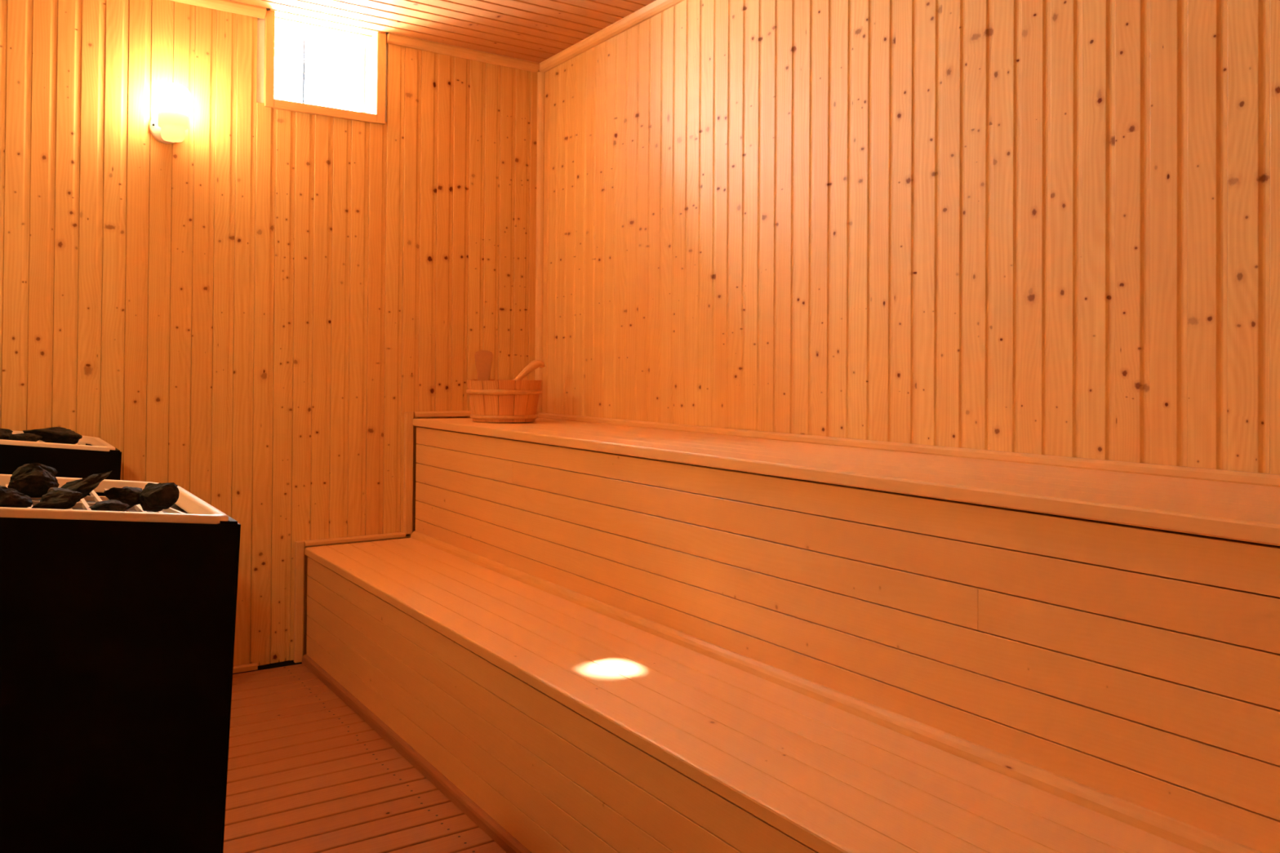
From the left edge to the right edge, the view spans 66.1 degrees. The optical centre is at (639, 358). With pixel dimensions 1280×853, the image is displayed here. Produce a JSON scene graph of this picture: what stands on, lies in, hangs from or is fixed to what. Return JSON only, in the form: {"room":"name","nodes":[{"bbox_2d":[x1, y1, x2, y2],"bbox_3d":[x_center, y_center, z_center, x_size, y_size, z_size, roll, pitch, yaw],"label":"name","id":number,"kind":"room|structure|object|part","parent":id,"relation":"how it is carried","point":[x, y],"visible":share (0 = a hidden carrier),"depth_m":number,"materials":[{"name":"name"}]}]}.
{"room":"spa","nodes":[
{"label":"spa","id":0,"kind":"room"},
{"bbox_2d":[0,0,538,674],"bbox_3d":[-1.603,-0.178,3.649,3.020,2.812,0.305,1,-1,-34],"label":"wall","id":1,"kind":"structure","parent":0,"point":[251,308],"depth_m":3.59,"materials":[{"name":"brown wood"}]},
{"bbox_2d":[149,83,191,143],"bbox_3d":[-1.611,-0.846,3.383,0.120,0.194,0.137,1,-1,-34],"label":"wall lamp","id":2,"kind":"object","parent":1,"relation":"attached to","point":[172,100],"visible":1,"depth_m":3.34,"materials":[{"name":"glass"}]},
{"bbox_3d":[-1.651,-0.805,3.429,0.108,0.108,0.015,1,-1,-34],"label":"plate","id":3,"kind":"part","parent":2,"relation":"part of","materials":[{"name":"beige ceramic"}]},
{"bbox_3d":[-1.601,-0.854,3.375,0.112,0.178,0.112,1,-1,-34],"label":"globe","id":4,"kind":"part","parent":2,"relation":"part of"},
{"bbox_2d":[168,0,266,18],"bbox_3d":[-1.981,-1.276,3.199,1.464,0.032,0.032,1,-1,-34],"label":"trim","id":5,"kind":"structure","parent":1,"relation":"attached to","point":[228,6],"depth_m":3.54,"materials":[{"name":"brown wood"}]},
{"bbox_2d":[232,662,257,673],"bbox_3d":[-1.909,1.110,3.233,1.242,0.020,0.022,1,-1,-34],"label":"trim","id":6,"kind":"structure","parent":1,"relation":"attached to","point":[254,666],"depth_m":3.55,"materials":[{"name":"brown wood"}]},
{"bbox_2d":[293,541,304,662],"bbox_3d":[-1.270,0.905,3.670,0.032,0.447,0.020,1,-1,-34],"label":"trim","id":7,"kind":"structure","parent":1,"relation":"attached to","point":[299,545],"depth_m":3.66,"materials":[{"name":"brown wood"}]},
{"bbox_2d":[263,9,386,124],"bbox_3d":[-1.235,-1.102,3.811,0.453,0.356,0.177,1,-1,-34],"label":"window","id":8,"kind":"structure","parent":1,"relation":"in","point":[372,53],"depth_m":3.85,"materials":[{"name":"brown wood"}]},
{"bbox_2d":[274,35,358,102],"bbox_3d":[-1.323,-1.129,3.943,0.450,0.385,0.010,1,-1,-34],"label":"muntin","id":9,"kind":"object","parent":8,"relation":"attached to","point":[303,73],"visible":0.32,"depth_m":3.92,"materials":[{"name":"paint"}]},
{"bbox_3d":[-1.276,-1.120,3.872,0.350,0.314,0.004,1,-1,-34],"label":"pane","id":10,"kind":"part","parent":8,"relation":"part of","materials":[{"name":"clear glass"}]},
{"bbox_3d":[-1.278,-1.117,3.871,0.385,0.323,0.030,1,-1,-34],"label":"sash","id":11,"kind":"part","parent":8,"relation":"part of","materials":[{"name":"white paint"}]},
{"bbox_2d":[303,532,409,546],"bbox_3d":[-1.086,0.694,3.795,0.407,0.020,0.020,1,-1,-34],"label":"trim","id":12,"kind":"structure","parent":1,"relation":"attached to","point":[397,535],"depth_m":3.78,"materials":[{"name":"brown wood"}]},
{"bbox_2d":[403,412,413,537],"bbox_3d":[-0.918,0.459,3.909,0.037,0.495,0.020,1,-1,-34],"label":"trim","id":13,"kind":"structure","parent":1,"relation":"attached to","point":[408,416],"depth_m":3.90,"materials":[{"name":"brown wood"}]},
{"bbox_2d":[386,32,539,72],"bbox_3d":[-0.715,-1.257,4.050,0.664,0.032,0.032,1,-1,-34],"label":"trim","id":14,"kind":"structure","parent":1,"relation":"attached to","point":[392,38],"depth_m":4.03,"materials":[{"name":"brown wood"}]},
{"bbox_2d":[413,410,537,417],"bbox_3d":[-0.672,0.226,4.076,0.548,0.022,0.020,1,-1,-34],"label":"trim","id":15,"kind":"structure","parent":1,"relation":"attached to","point":[464,413],"depth_m":3.98,"materials":[{"name":"brown wood"}]},
{"bbox_2d":[534,71,545,413],"bbox_3d":[-0.432,-0.498,4.240,0.024,1.482,0.024,1,-1,-34],"label":"trim","id":16,"kind":"structure","parent":1,"relation":"attached to","point":[540,75],"depth_m":4.24,"materials":[{"name":"brown wood"}]},
{"bbox_2d":[222,663,506,852],"bbox_3d":[-0.263,1.214,1.622,3.020,0.201,4.561,1,-1,-34],"label":"floor","id":17,"kind":"structure","parent":0,"point":[306,774],"depth_m":2.59,"materials":[{"name":"brown wood"}]},
{"bbox_2d":[0,430,121,479],"bbox_3d":[-1.821,0.656,2.856,0.500,0.922,0.520,1,-1,-34],"label":"heater","id":18,"kind":"object","parent":17,"relation":"on","point":[91,455],"visible":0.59,"depth_m":2.71,"materials":[{"name":"black metal"}]},
{"bbox_2d":[0,428,13,439],"bbox_3d":[-1.804,0.212,2.759,0.092,0.038,0.069,1,-1,-34],"label":"stone","id":19,"kind":"object","parent":18,"relation":"on","point":[5,433],"visible":0.67,"depth_m":2.76,"materials":[{"name":"grey stone"}]},
{"bbox_2d":[8,433,42,441],"bbox_3d":[-1.710,0.222,2.740,0.080,0.032,0.050,1,-1,-34],"label":"stone","id":20,"kind":"object","parent":18,"relation":"on","point":[19,437],"visible":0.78,"depth_m":2.73,"materials":[{"name":"grey stone"}]},
{"bbox_2d":[22,426,82,444],"bbox_3d":[-1.709,0.225,2.865,0.136,0.052,0.089,1,-1,-8],"label":"stone","id":21,"kind":"object","parent":18,"relation":"on","point":[54,434],"visible":0.84,"depth_m":2.86,"materials":[{"name":"grey stone"}]},
{"bbox_2d":[0,474,240,852],"bbox_3d":[-0.971,0.648,1.591,0.500,0.922,0.527,1,-1,-34],"label":"heater","id":22,"kind":"object","parent":17,"relation":"on","point":[117,628],"visible":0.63,"depth_m":1.42,"materials":[{"name":"black metal"}]},
{"bbox_2d":[0,485,32,507],"bbox_3d":[-0.931,0.203,1.445,0.056,0.037,0.068,0,-1,29],"label":"stone","id":23,"kind":"object","parent":22,"relation":"on","point":[9,497],"visible":0.88,"depth_m":1.44,"materials":[{"name":"grey stone"}]},
{"bbox_2d":[7,462,59,497],"bbox_3d":[-1.002,0.199,1.624,0.073,0.057,0.072,1,-1,-34],"label":"stone","id":24,"kind":"object","parent":22,"relation":"on","point":[33,480],"visible":0.84,"depth_m":1.60,"materials":[{"name":"grey stone"}]},
{"bbox_2d":[31,487,84,509],"bbox_3d":[-0.865,0.209,1.465,0.065,0.034,0.059,1,-1,-7],"label":"stone","id":25,"kind":"object","parent":22,"relation":"on","point":[55,498],"visible":0.94,"depth_m":1.45,"materials":[{"name":"grey stone"}]},
{"bbox_2d":[60,471,111,497],"bbox_3d":[-0.884,0.204,1.558,0.082,0.053,0.069,1,-1,-34],"label":"stone","id":26,"kind":"object","parent":22,"relation":"on","point":[85,486],"visible":0.67,"depth_m":1.54,"materials":[{"name":"grey stone"}]},
{"bbox_2d":[88,499,128,511],"bbox_3d":[-0.801,0.225,1.482,0.055,0.026,0.047,1,-1,-34],"label":"stone","id":27,"kind":"object","parent":22,"relation":"on","point":[110,504],"visible":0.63,"depth_m":1.47,"materials":[{"name":"grey stone"}]},
{"bbox_2d":[31,498,187,513],"bbox_3d":[-0.968,0.251,1.596,0.468,0.053,0.495,1,-1,-34],"label":"tray","id":28,"kind":"object","parent":22,"relation":"on","point":[180,506],"depth_m":1.62,"materials":[{"name":"silver metal"}]},
{"bbox_2d":[103,486,142,509],"bbox_3d":[-0.827,0.224,1.578,0.058,0.037,0.060,1,-1,-34],"label":"stone","id":29,"kind":"object","parent":22,"relation":"on","point":[126,495],"visible":0.81,"depth_m":1.56,"materials":[{"name":"grey stone"}]},
{"bbox_2d":[138,482,179,511],"bbox_3d":[-0.769,0.222,1.572,0.056,0.050,0.058,1,-1,-34],"label":"stone","id":30,"kind":"object","parent":22,"relation":"on","point":[154,497],"visible":1,"depth_m":1.56,"materials":[{"name":"grey stone"}]},
{"bbox_2d":[302,537,1199,852],"bbox_3d":[0.120,0.907,1.996,0.432,0.428,4.290,1,-1,-34],"label":"bench","id":31,"kind":"object","parent":17,"relation":"on","point":[554,724],"visible":1,"depth_m":2.03,"materials":[{"name":"brown wood"}]},
{"bbox_3d":[-0.053,1.103,1.877,0.017,0.031,4.288,1,-1,-34],"label":"kick moulding","id":32,"kind":"part","parent":31,"relation":"part of","materials":[{"name":"brown wood"}]},
{"bbox_3d":[-0.024,0.918,1.899,0.050,0.384,4.290,1,-1,-34],"label":"panel","id":33,"kind":"part","parent":31,"relation":"part of","materials":[{"name":"brown wood"}]},
{"bbox_2d":[410,417,1279,852],"bbox_3d":[0.526,0.464,2.274,0.571,0.472,4.296,1,-1,-34],"label":"bench","id":34,"kind":"object","parent":31,"relation":"on","point":[1107,643],"visible":0.97,"depth_m":1.79,"materials":[{"name":"brown wood"}]},
{"bbox_2d":[466,350,542,422],"bbox_3d":[-0.520,0.102,3.769,0.288,0.270,0.288,1,-1,-34],"label":"pail","id":35,"kind":"object","parent":34,"relation":"on","point":[498,401],"visible":1,"depth_m":3.66,"materials":[{"name":"brown wood"}]},
{"bbox_2d":[513,359,545,380],"bbox_3d":[-0.477,0.106,3.798,0.233,0.211,0.080,1,-1,-34],"label":"ladle","id":36,"kind":"object","parent":35,"relation":"in","point":[533,365],"visible":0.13,"depth_m":3.81,"materials":[{"name":"brown wood"}]},
{"bbox_3d":[0.530,0.247,2.279,0.565,0.038,4.296,1,-1,-34],"label":"seat","id":37,"kind":"part","parent":34,"relation":"part of","materials":[{"name":"brown wood"}]},
{"bbox_2d":[230,0,655,62],"bbox_3d":[-0.274,-1.447,1.697,3.020,0.300,4.669,1,-1,-34],"label":"ceiling","id":38,"kind":"structure","parent":0,"point":[535,31],"depth_m":3.70,"materials":[{"name":"brown wood"}]},
{"bbox_2d":[542,0,1279,474],"bbox_3d":[0.918,-0.174,2.424,0.200,2.812,4.560,1,-1,-34],"label":"wall","id":39,"kind":"structure","parent":0,"point":[1038,227],"depth_m":2.50,"materials":[{"name":"brown wood"}]},
{"bbox_2d":[537,0,684,72],"bbox_3d":[0.777,-1.264,2.451,0.032,0.032,4.350,1,-1,-34],"label":"trim","id":40,"kind":"structure","parent":39,"relation":"attached to","point":[657,6],"depth_m":3.78,"materials":[{"name":"brown wood"}]},
{"bbox_2d":[537,413,1279,487],"bbox_3d":[0.776,0.230,2.429,0.020,0.022,4.330,1,-1,-34],"label":"trim","id":41,"kind":"structure","parent":39,"relation":"attached to","point":[1200,473],"depth_m":2.35,"materials":[{"name":"brown wood"}]}
]}

